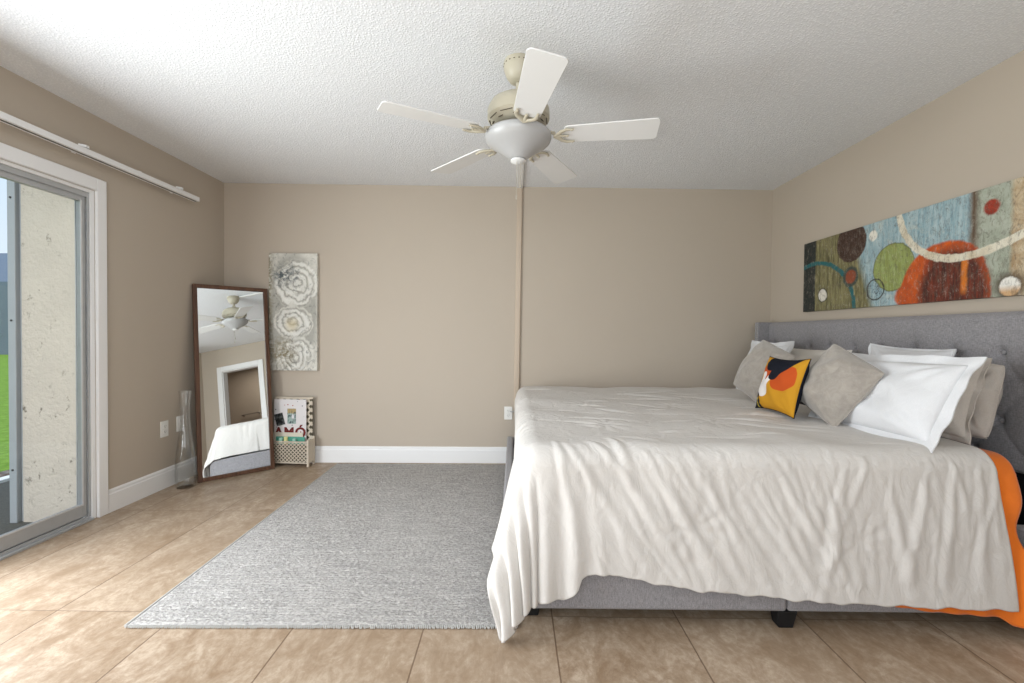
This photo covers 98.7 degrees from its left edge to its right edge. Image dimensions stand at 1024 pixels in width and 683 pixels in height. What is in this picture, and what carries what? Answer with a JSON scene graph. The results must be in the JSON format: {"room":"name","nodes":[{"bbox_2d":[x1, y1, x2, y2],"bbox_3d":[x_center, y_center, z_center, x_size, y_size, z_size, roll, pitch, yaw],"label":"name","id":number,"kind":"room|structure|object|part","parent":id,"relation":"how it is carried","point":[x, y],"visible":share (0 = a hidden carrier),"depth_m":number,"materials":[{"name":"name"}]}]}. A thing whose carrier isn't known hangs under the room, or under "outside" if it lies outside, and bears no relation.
{"room":"bedroom","nodes":[
{"label":"bedroom","id":0,"kind":"room"},
{"bbox_2d":[21,184,76,521],"bbox_3d":[-2.818,-0.204,2.810,0.405,2.650,0.200,1,1,0],"label":"wall","id":1,"kind":"structure","parent":0,"point":[47,219],"depth_m":2.71,"materials":[{"name":"paint"}]},
{"bbox_2d":[0,481,187,534],"bbox_3d":[-3.346,1.210,0.985,1.420,0.130,6.300,1,1,0],"label":"floor","id":2,"kind":"structure","parent":0,"point":[6,526],"depth_m":2.87,"materials":[{"name":"concrete"}]},
{"bbox_2d":[0,475,9,482],"bbox_3d":[-4.026,1.129,0.987,0.080,0.022,6.300,1,1,0],"label":"trim","id":3,"kind":"structure","parent":2,"relation":"on","point":[5,478],"depth_m":3.46,"materials":[{"name":"white paint"}]},
{"bbox_2d":[7,180,23,522],"bbox_3d":[-3.054,-0.204,2.719,0.064,2.650,0.064,1,1,0],"label":"porch post","id":4,"kind":"object","parent":2,"relation":"on","point":[13,188],"visible":0.64,"depth_m":2.70,"materials":[{"name":"grey paint"}]},
{"bbox_2d":[0,66,223,517],"bbox_3d":[-2.578,-0.124,1.383,0.090,2.440,5.145,1,1,0],"label":"wall","id":5,"kind":"structure","parent":0,"point":[161,243],"depth_m":3.00,"materials":[{"name":"beige paint"}]},
{"bbox_2d":[0,159,95,560],"bbox_3d":[-2.572,0.102,1.467,0.099,1.985,2.406,1,1,0],"label":"door","id":6,"kind":"structure","parent":5,"relation":"in","point":[13,542],"depth_m":2.61,"materials":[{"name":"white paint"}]},
{"bbox_2d":[0,142,107,517],"bbox_3d":[-2.524,0.065,1.460,0.020,2.060,2.543,1,1,0],"label":"trim","id":7,"kind":"structure","parent":5,"relation":"attached to","point":[8,153],"depth_m":2.68,"materials":[{"name":"white paint"}]},
{"bbox_2d":[0,111,199,201],"bbox_3d":[-2.478,-1.086,1.732,0.090,0.056,3.375,1,1,0],"label":"blind rail","id":8,"kind":"object","parent":5,"relation":"attached to","point":[82,149],"visible":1,"depth_m":2.53,"materials":[{"name":"white metal"}]},
{"bbox_2d":[108,456,196,512],"bbox_3d":[-2.526,0.995,3.310,0.015,0.143,1.126,1,1,0],"label":"baseboard","id":9,"kind":"structure","parent":5,"relation":"attached to","point":[125,494],"depth_m":3.06,"materials":[{"name":"white paint"}]},
{"bbox_2d":[160,420,168,437],"bbox_3d":[-2.526,0.636,3.200,0.010,0.116,0.072,1,1,0],"label":"wall outlet","id":10,"kind":"object","parent":5,"relation":"attached to","point":[164,424],"visible":1,"depth_m":3.19,"materials":[{"name":"plastic"}]},
{"bbox_2d":[176,415,183,431],"bbox_3d":[-2.526,0.623,3.352,0.010,0.116,0.072,1,1,0],"label":"wall outlet","id":11,"kind":"object","parent":5,"relation":"attached to","point":[179,419],"visible":1,"depth_m":3.34,"materials":[{"name":"plastic"}]},
{"bbox_2d":[224,183,772,446],"bbox_3d":[-0.111,-0.143,3.946,4.820,2.440,0.205,1,1,0],"label":"wall","id":12,"kind":"structure","parent":0,"point":[621,287],"depth_m":3.88,"materials":[{"name":"beige paint"}]},
{"bbox_2d":[269,253,318,370],"bbox_3d":[-1.906,-0.257,3.844,0.420,1.020,0.034,0,1,-1],"label":"canvas painting","id":13,"kind":"object","parent":12,"relation":"attached to","point":[293,277],"visible":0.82,"depth_m":3.83},
{"bbox_2d":[310,446,506,462],"bbox_3d":[-0.122,1.006,3.897,4.790,0.143,0.015,0,1,-1],"label":"baseboard","id":14,"kind":"structure","parent":12,"relation":"attached to","point":[323,454],"depth_m":3.88,"materials":[{"name":"white paint"}]},
{"bbox_2d":[504,406,511,419],"bbox_3d":[-0.033,0.634,3.895,0.072,0.116,0.010,0,1,-1],"label":"wall outlet","id":15,"kind":"object","parent":12,"relation":"attached to","point":[507,414],"visible":1,"depth_m":3.89,"materials":[{"name":"plastic"}]},
{"bbox_2d":[510,188,522,411],"bbox_3d":[0.038,-0.360,3.870,0.096,1.971,0.031,1,1,0],"label":"cable raceway","id":16,"kind":"object","parent":12,"relation":"attached to","point":[519,190],"visible":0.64,"depth_m":3.86,"materials":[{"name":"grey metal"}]},
{"bbox_2d":[0,0,1023,189],"bbox_3d":[0.853,-1.389,1.324,6.930,0.150,5.500,1,1,0],"label":"ceiling","id":17,"kind":"structure","parent":0,"point":[745,94],"depth_m":2.19,"materials":[{"name":"white paint"}]},
{"bbox_2d":[377,47,660,199],"bbox_3d":[0.052,-1.002,2.081,1.246,0.661,1.243,1,1,0],"label":"ceiling fan","id":18,"kind":"object","parent":17,"relation":"hanging from","point":[518,118],"visible":1,"depth_m":2.00,"materials":[{"name":"white metal"}]},
{"bbox_3d":[-0.353,-0.975,1.916,0.435,0.032,0.146,0,1,-26],"label":"blade","id":19,"kind":"part","parent":18,"relation":"part of","materials":[{"name":"white wood"}]},
{"bbox_3d":[-0.268,-0.982,2.411,0.146,0.032,0.435,0,1,-44],"label":"blade","id":20,"kind":"part","parent":18,"relation":"part of","materials":[{"name":"white wood"}]},
{"bbox_3d":[0.022,-0.766,2.088,0.009,0.188,0.009,1,1,0],"label":"pull chain","id":21,"kind":"part","parent":18,"relation":"part of","materials":[{"name":"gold metal"}]},
{"bbox_3d":[0.030,-0.933,2.106,0.318,0.132,0.318,1,1,0],"label":"lamp shade","id":22,"kind":"part","parent":18,"relation":"part of","materials":[{"name":"white glass"}]},
{"bbox_3d":[0.092,-0.968,1.682,0.146,0.032,0.435,0,1,-8],"label":"blade","id":23,"kind":"part","parent":18,"relation":"part of","materials":[{"name":"white wood"}]},
{"bbox_3d":[0.229,-0.979,2.483,0.146,0.032,0.435,1,1,28],"label":"blade","id":24,"kind":"part","parent":18,"relation":"part of","materials":[{"name":"white wood"}]},
{"bbox_3d":[0.452,-0.970,2.033,0.435,0.032,0.146,1,1,10],"label":"blade","id":25,"kind":"part","parent":18,"relation":"part of","materials":[{"name":"white wood"}]},
{"bbox_2d":[517,164,523,187],"bbox_3d":[0.067,-1.338,3.024,0.048,0.018,1.690,1,1,0],"label":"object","id":26,"kind":"structure","parent":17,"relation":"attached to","point":[521,175],"depth_m":3.54,"materials":[{"name":"white metal"}]},
{"bbox_2d":[0,463,1023,682],"bbox_3d":[0.831,1.186,1.365,6.930,0.120,5.500,1,1,0],"label":"floor","id":27,"kind":"structure","parent":0,"point":[67,599],"depth_m":1.66,"materials":[{"name":"stone"}]},
{"bbox_2d":[192,284,274,482],"bbox_3d":[-2.252,0.306,3.572,0.529,1.521,0.251,0,1,-44],"label":"mirror","id":28,"kind":"object","parent":27,"relation":"on","point":[232,371],"visible":1,"depth_m":3.55,"materials":[{"name":"brown wood"}]},
{"bbox_2d":[274,397,314,466],"bbox_3d":[-1.899,0.774,3.788,0.360,0.580,0.113,1,1,3],"label":"basket","id":29,"kind":"object","parent":27,"relation":"on","point":[283,453],"visible":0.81,"depth_m":3.75,"materials":[{"name":"beige wood"}]},
{"bbox_2d":[274,399,306,443],"bbox_3d":[-1.924,0.763,3.809,0.288,0.525,0.016,1,1,3],"label":"photo card","id":30,"kind":"object","parent":29,"relation":"in","point":[289,414],"visible":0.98,"depth_m":3.81,"materials":[{"name":"beige paper"}]},
{"bbox_2d":[274,413,284,425],"bbox_3d":[-2.014,0.675,3.813,0.100,0.120,0.003,1,1,3],"label":"photo","id":31,"kind":"object","parent":30,"relation":"on","point":[279,418],"depth_m":3.81},
{"bbox_2d":[287,409,295,423],"bbox_3d":[-1.906,0.646,3.807,0.075,0.130,0.002,1,1,3],"label":"photo","id":32,"kind":"object","parent":30,"relation":"on","point":[291,413],"depth_m":3.81},
{"bbox_2d":[276,436,304,444],"bbox_3d":[-1.913,0.924,3.798,0.255,0.205,0.008,1,1,3],"label":"booklet","id":33,"kind":"object","parent":29,"relation":"in","point":[277,437],"visible":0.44,"depth_m":3.79,"materials":[{"name":"green paper"}]},
{"bbox_3d":[-1.728,0.943,3.781,0.016,0.245,0.113,1,1,3],"label":"panel","id":34,"kind":"part","parent":29,"relation":"part of","materials":[{"name":"white wood"}]},
{"bbox_2d":[124,463,517,628],"bbox_3d":[-0.747,1.083,2.757,1.517,0.014,2.136,0,1,-1],"label":"area rug","id":35,"kind":"object","parent":27,"relation":"on","point":[380,546],"visible":0.94,"depth_m":2.18,"materials":[{"name":"grey carpet"}]},
{"bbox_2d":[503,311,1023,627],"bbox_3d":[1.121,0.475,2.738,2.325,1.264,2.160,1,1,0],"label":"upholstered bed","id":36,"kind":"object","parent":27,"relation":"on","point":[998,336],"visible":0.27,"depth_m":1.94,"materials":[{"name":"grey fabric"}]},
{"bbox_3d":[-0.021,0.924,2.737,0.049,0.195,2.065,1,1,0],"label":"foot rail","id":37,"kind":"part","parent":36,"relation":"part of","materials":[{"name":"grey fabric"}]},
{"bbox_3d":[0.080,1.077,1.809,0.077,0.070,0.064,1,1,0],"label":"leg","id":38,"kind":"part","parent":36,"relation":"part of","materials":[{"name":"black plastic"}]},
{"bbox_3d":[0.532,0.945,1.728,1.066,0.195,0.050,1,1,0],"label":"rail","id":39,"kind":"part","parent":36,"relation":"part of","materials":[{"name":"grey fabric"}]},
{"bbox_2d":[487,386,1018,642],"bbox_3d":[0.892,0.741,2.707,2.042,0.709,2.248,1,1,0],"label":"duvet","id":40,"kind":"object","parent":36,"relation":"on","point":[697,489],"visible":0.96,"depth_m":1.69,"materials":[{"name":"fabric"}]},
{"bbox_2d":[733,340,794,401],"bbox_3d":[1.667,0.199,2.936,0.246,0.422,0.427,1,1,6],"label":"throw cushion","id":41,"kind":"object","parent":40,"relation":"on","point":[749,375],"visible":0.59,"depth_m":2.89,"materials":[{"name":"beige fabric"}]},
{"bbox_2d":[736,340,794,389],"bbox_3d":[1.942,0.206,3.420,0.182,0.430,0.566,1,1,3],"label":"pillow","id":42,"kind":"object","parent":40,"relation":"on","point":[788,346],"visible":0.09,"depth_m":3.23,"materials":[{"name":"white fabric"}]},
{"bbox_2d":[755,356,810,418],"bbox_3d":[1.509,0.245,2.467,0.144,0.320,0.397,1,1,5],"label":"cushion","id":43,"kind":"object","parent":40,"relation":"on","point":[783,381],"visible":1,"depth_m":2.38,"materials":[{"name":"yellow fabric"}]},
{"bbox_2d":[801,344,883,425],"bbox_3d":[1.631,0.217,2.232,0.255,0.411,0.376,1,1,14],"label":"throw cushion","id":44,"kind":"object","parent":40,"relation":"on","point":[839,380],"visible":0.91,"depth_m":2.14,"materials":[{"name":"beige fabric"}]},
{"bbox_2d":[808,353,987,452],"bbox_3d":[1.743,0.254,2.076,0.239,0.399,0.691,0,1,-4],"label":"pillow sham","id":45,"kind":"object","parent":40,"relation":"on","point":[916,398],"visible":0.62,"depth_m":1.88,"materials":[{"name":"white fabric"}]},
{"bbox_2d":[941,358,991,444],"bbox_3d":[1.935,0.247,2.120,0.182,0.368,0.613,1,1,3],"label":"pillow","id":46,"kind":"object","parent":40,"relation":"on","point":[958,429],"visible":0.16,"depth_m":1.86,"materials":[{"name":"beige fabric"}]},
{"bbox_3d":[1.074,1.087,1.747,0.077,0.070,0.064,1,1,0],"label":"leg","id":47,"kind":"part","parent":36,"relation":"part of","materials":[{"name":"black plastic"}]},
{"bbox_2d":[790,348,851,367],"bbox_3d":[2.073,0.224,3.074,0.163,0.355,0.704,1,1,3],"label":"pillow","id":48,"kind":"object","parent":36,"relation":"on","point":[800,354],"visible":0.11,"depth_m":3.04,"materials":[{"name":"beige fabric"}]},
{"bbox_3d":[1.617,0.955,1.723,1.095,0.195,0.050,1,1,0],"label":"rail","id":49,"kind":"part","parent":36,"relation":"part of","materials":[{"name":"grey fabric"}]},
{"bbox_2d":[868,343,956,356],"bbox_3d":[2.117,0.217,2.384,0.136,0.406,0.524,1,1,8],"label":"pillow","id":50,"kind":"object","parent":36,"relation":"on","point":[873,349],"visible":0.16,"depth_m":2.37,"materials":[{"name":"white fabric"}]},
{"bbox_2d":[969,364,1004,438],"bbox_3d":[2.039,0.245,2.151,0.218,0.340,0.592,1,1,4],"label":"pillow","id":51,"kind":"object","parent":36,"relation":"on","point":[987,403],"visible":0.22,"depth_m":1.88,"materials":[{"name":"beige fabric"}]},
{"bbox_3d":[2.234,0.814,2.738,0.067,0.545,2.140,1,1,0],"label":"headboard","id":52,"kind":"part","parent":36,"relation":"part of","materials":[{"name":"fabric"}]},
{"bbox_2d":[770,50,1023,321],"bbox_3d":[2.350,-0.091,1.993,0.120,2.440,4.090,1,1,0],"label":"wall","id":53,"kind":"structure","parent":0,"point":[968,139],"depth_m":2.55,"materials":[{"name":"beige paint"}]},
{"bbox_2d":[803,176,1023,311],"bbox_3d":[2.280,-0.479,2.662,0.032,0.525,1.520,1,1,0],"label":"painting","id":54,"kind":"object","parent":53,"relation":"attached to","point":[969,246],"visible":1,"depth_m":2.39},
{"bbox_3d":[1.014,0.639,2.728,1.925,0.375,1.955,1,1,0],"label":"mattress","id":55,"kind":"object","parent":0,"visible":0},
{"bbox_2d":[895,448,1023,628],"bbox_3d":[1.592,0.744,2.611,0.872,0.632,1.983,1,1,0],"label":"blanket","id":56,"kind":"object","parent":55,"relation":"on","point":[1011,496],"visible":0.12,"depth_m":1.68,"materials":[{"name":"orange fabric"}]},
{"label":"outside","id":57,"kind":"structure","parent":0,"visible":0},
{"bbox_2d":[0,355,8,471],"bbox_3d":[-32.314,0.999,10.168,55.300,0.200,100.000,1,1,0],"label":"lawn","id":58,"kind":"structure","parent":57,"point":[4,374],"depth_m":7.07,"materials":[{"name":"green plant"}]},
{"bbox_2d":[0,253,7,354],"bbox_3d":[-34.827,-2.784,33.074,19.000,6.600,18.100,1,1,0],"label":"house","id":59,"kind":"structure","parent":58,"relation":"on","point":[3,256],"depth_m":24.13,"materials":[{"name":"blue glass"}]},
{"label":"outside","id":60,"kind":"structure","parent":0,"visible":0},
{"bbox_2d":[0,470,8,477],"bbox_3d":[-4.340,1.225,10.041,0.650,0.240,100.000,1,1,0],"label":"mulch","id":61,"kind":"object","parent":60,"point":[3,473],"depth_m":3.99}
]}

